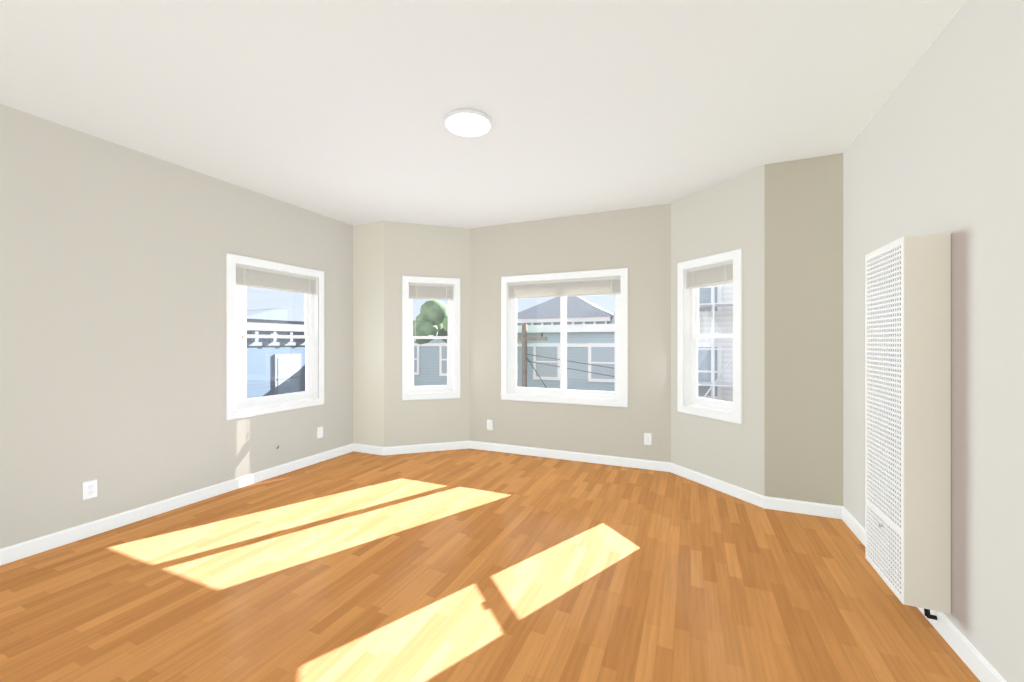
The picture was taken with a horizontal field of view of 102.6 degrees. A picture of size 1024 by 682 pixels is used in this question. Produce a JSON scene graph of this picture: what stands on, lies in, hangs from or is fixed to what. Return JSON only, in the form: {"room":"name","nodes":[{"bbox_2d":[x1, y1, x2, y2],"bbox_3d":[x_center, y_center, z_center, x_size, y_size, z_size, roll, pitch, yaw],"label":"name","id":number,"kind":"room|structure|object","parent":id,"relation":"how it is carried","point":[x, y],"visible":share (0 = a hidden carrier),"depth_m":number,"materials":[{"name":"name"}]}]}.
{"room":"empty living room","nodes":[
{"label":"empty living room","id":0,"kind":"room"},
{"bbox_2d":[0,104,352,548],"bbox_3d":[-2.804,-0.046,3.018,0.140,2.700,4.480,0,0,24],"label":"wall","id":1,"kind":"structure","parent":0,"point":[112,318],"depth_m":2.94,"materials":[{"name":"paint"}]},
{"bbox_2d":[83,479,96,499],"bbox_3d":[-2.836,0.992,2.757,0.008,0.116,0.071,0,0,24],"label":"electrical outlet","id":2,"kind":"object","parent":1,"relation":"attached to","point":[89,489],"visible":1,"depth_m":2.75,"materials":[{"name":"white plastic"}]},
{"bbox_2d":[226,253,324,419],"bbox_3d":[-2.336,-0.046,4.064,0.164,1.450,1.033,0,0,24],"label":"window","id":3,"kind":"structure","parent":1,"relation":"in","point":[312,394],"depth_m":4.06,"materials":[{"name":"white"}]},
{"bbox_2d":[236,264,315,340],"bbox_3d":[-2.311,-0.353,4.053,0.066,0.694,0.873,0,0,24],"label":"window blind","id":4,"kind":"object","parent":3,"relation":"attached to","point":[252,276],"visible":0.9,"depth_m":4.00,"materials":[{"name":"beige fabric"}]},
{"bbox_2d":[317,427,322,437],"bbox_3d":[-2.091,0.986,4.472,0.006,0.116,0.071,0,0,24],"label":"electrical outlet","id":5,"kind":"object","parent":1,"relation":"attached to","point":[319,432],"visible":1,"depth_m":4.46,"materials":[{"name":"white plastic"}]},
{"bbox_2d":[353,221,383,446],"bbox_3d":[-1.726,-0.046,4.916,0.605,2.700,0.140,0,0,24],"label":"wall","id":6,"kind":"structure","parent":0,"point":[368,333],"depth_m":4.82,"materials":[{"name":"paint"}]},
{"bbox_2d":[384,221,469,446],"bbox_3d":[-0.995,-0.046,4.963,1.059,2.700,0.140,0,0,-18],"label":"wall","id":7,"kind":"structure","parent":0,"point":[417,250],"depth_m":4.86,"materials":[{"name":"paint"}]},
{"bbox_2d":[402,276,460,399],"bbox_3d":[-0.977,-0.046,4.957,0.688,1.450,0.164,0,0,-18],"label":"window","id":8,"kind":"structure","parent":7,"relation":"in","point":[430,288],"depth_m":4.93,"materials":[{"name":"white"}]},
{"bbox_2d":[0,0,965,228],"bbox_3d":[-0.441,-1.496,2.372,5.500,0.200,5.600,0,0,24],"label":"ceiling","id":9,"kind":"structure","parent":0,"point":[339,110],"depth_m":2.27,"materials":[{"name":"paint"}]},
{"bbox_2d":[444,108,491,136],"bbox_3d":[-0.278,-1.381,2.596,0.300,0.028,0.300,0,0,24],"label":"recessed light","id":10,"kind":"object","parent":9,"relation":"in","point":[466,122],"visible":0.98,"depth_m":2.56,"materials":[{"name":"white"}]},
{"bbox_2d":[0,448,979,681],"bbox_3d":[-0.441,1.404,2.372,5.500,0.200,5.600,0,0,24],"label":"floor","id":11,"kind":"structure","parent":0,"point":[467,565],"depth_m":2.16,"materials":[{"name":"laminate"}]},
{"bbox_2d":[470,203,670,462],"bbox_3d":[0.567,-0.046,4.650,2.419,2.700,0.140,0,0,24],"label":"wall","id":12,"kind":"structure","parent":0,"point":[636,242],"depth_m":4.47,"materials":[{"name":"paint"}]},
{"bbox_2d":[487,420,491,429],"bbox_3d":[-0.268,0.998,4.931,0.071,0.116,0.008,0,0,24],"label":"electrical outlet","id":13,"kind":"object","parent":12,"relation":"attached to","point":[489,424],"visible":1,"depth_m":4.93,"materials":[{"name":"white plastic"}]},
{"bbox_2d":[501,268,627,406],"bbox_3d":[0.568,-0.046,4.636,1.459,1.450,0.164,0,0,24],"label":"window","id":14,"kind":"structure","parent":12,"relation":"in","point":[562,286],"depth_m":4.62,"materials":[{"name":"white"}]},
{"bbox_2d":[644,433,651,444],"bbox_3d":[1.394,0.996,4.208,0.071,0.116,0.008,0,0,24],"label":"electrical outlet","id":15,"kind":"object","parent":12,"relation":"attached to","point":[647,438],"visible":1,"depth_m":4.21,"materials":[{"name":"white plastic"}]},
{"bbox_2d":[671,165,764,495],"bbox_3d":[1.845,-0.046,3.729,0.140,2.700,1.035,0,0,-23],"label":"wall","id":16,"kind":"structure","parent":0,"point":[728,215],"depth_m":3.49,"materials":[{"name":"paint"}]},
{"bbox_2d":[677,249,741,423],"bbox_3d":[1.827,-0.046,3.740,0.164,1.450,0.688,0,0,-23],"label":"window","id":17,"kind":"structure","parent":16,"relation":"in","point":[694,275],"depth_m":3.80,"materials":[{"name":"white"}]},
{"bbox_2d":[765,153,842,505],"bbox_3d":[2.307,-0.046,3.162,0.640,2.700,0.140,0,0,24],"label":"wall","id":18,"kind":"structure","parent":0,"point":[803,329],"depth_m":3.12,"materials":[{"name":"paint"}]},
{"bbox_2d":[0,441,1005,681],"bbox_3d":[-0.433,1.258,2.353,4.740,0.092,4.870,0,0,24],"label":"baseboard","id":19,"kind":"structure","parent":18,"relation":"attached to","point":[979,665],"depth_m":3.22,"materials":[{"name":"white wood"}]},
{"bbox_2d":[843,0,1023,681],"bbox_3d":[1.671,-0.046,1.073,0.140,2.700,4.480,0,0,24],"label":"wall","id":20,"kind":"structure","parent":0,"point":[936,146],"depth_m":1.65,"materials":[{"name":"paint"}]},
{"bbox_2d":[865,233,950,619],"bbox_3d":[1.902,0.393,2.003,0.172,1.729,0.430,0,0,24],"label":"heater","id":21,"kind":"object","parent":20,"relation":"attached to","point":[908,418],"visible":1,"depth_m":1.82,"materials":[{"name":"white metal"}]},
{"bbox_2d":[867,243,902,596],"bbox_3d":[1.831,0.353,2.034,0.017,1.593,0.390,0,0,23],"label":"grille","id":22,"kind":"object","parent":21,"relation":"attached to","point":[884,266],"depth_m":2.00,"materials":[{"name":"white"}]},
{"label":"outside","id":23,"kind":"structure","parent":0,"visible":0},
{"bbox_3d":[1.795,7.954,29.207,120.000,0.300,105.000,0,0,23],"label":"ground","id":24,"kind":"structure","parent":23,"visible":0},
{"bbox_2d":[236,285,246,399],"bbox_3d":[-6.108,2.554,2.503,2.000,10.500,7.720,0,0,24],"label":"neighbour","id":25,"kind":"structure","parent":24,"relation":"on","point":[240,306],"depth_m":5.58,"materials":[{"name":"white"}]},
{"bbox_2d":[247,307,304,397],"bbox_3d":[-12.749,2.944,22.718,13.200,9.720,13.200,0,0,24],"label":"house","id":26,"kind":"structure","parent":24,"relation":"on","point":[271,327],"depth_m":15.66,"materials":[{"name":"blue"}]},
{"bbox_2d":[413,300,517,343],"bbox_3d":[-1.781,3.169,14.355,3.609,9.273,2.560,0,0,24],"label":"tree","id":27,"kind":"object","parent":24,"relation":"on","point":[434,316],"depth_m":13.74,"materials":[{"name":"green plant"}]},
{"bbox_2d":[414,324,614,391],"bbox_3d":[0.944,3.579,20.853,11.600,8.450,9.500,0,0,24],"label":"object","id":28,"kind":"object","parent":24,"relation":"on","point":[551,371],"depth_m":15.53,"materials":[{"name":"white"}]},
{"bbox_2d":[517,296,613,324],"bbox_3d":[4.289,2.054,30.303,7.400,11.500,7.700,0,0,24],"label":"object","id":29,"kind":"structure","parent":24,"relation":"on","point":[539,314],"depth_m":27.37,"materials":[{"name":"white"}]},
{"bbox_2d":[517,324,614,387],"bbox_3d":[2.075,3.629,13.232,3.753,8.350,3.294,0,0,24],"label":"utility pole","id":30,"kind":"object","parent":24,"relation":"on","point":[524,348],"depth_m":12.19,"materials":[{"name":"grey"}]},
{"bbox_2d":[698,283,732,401],"bbox_3d":[10.908,1.954,15.430,10.800,11.700,9.500,0,0,24],"label":"block","id":31,"kind":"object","parent":24,"relation":"on","point":[722,297],"depth_m":12.48,"materials":[{"name":"white"}]},
{"bbox_2d":[698,286,732,399],"bbox_3d":[6.541,1.793,11.659,4.700,12.022,0.900,0,0,24],"label":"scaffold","id":32,"kind":"object","parent":24,"relation":"on","point":[712,383],"depth_m":11.58,"materials":[{"name":"white"}]}
]}

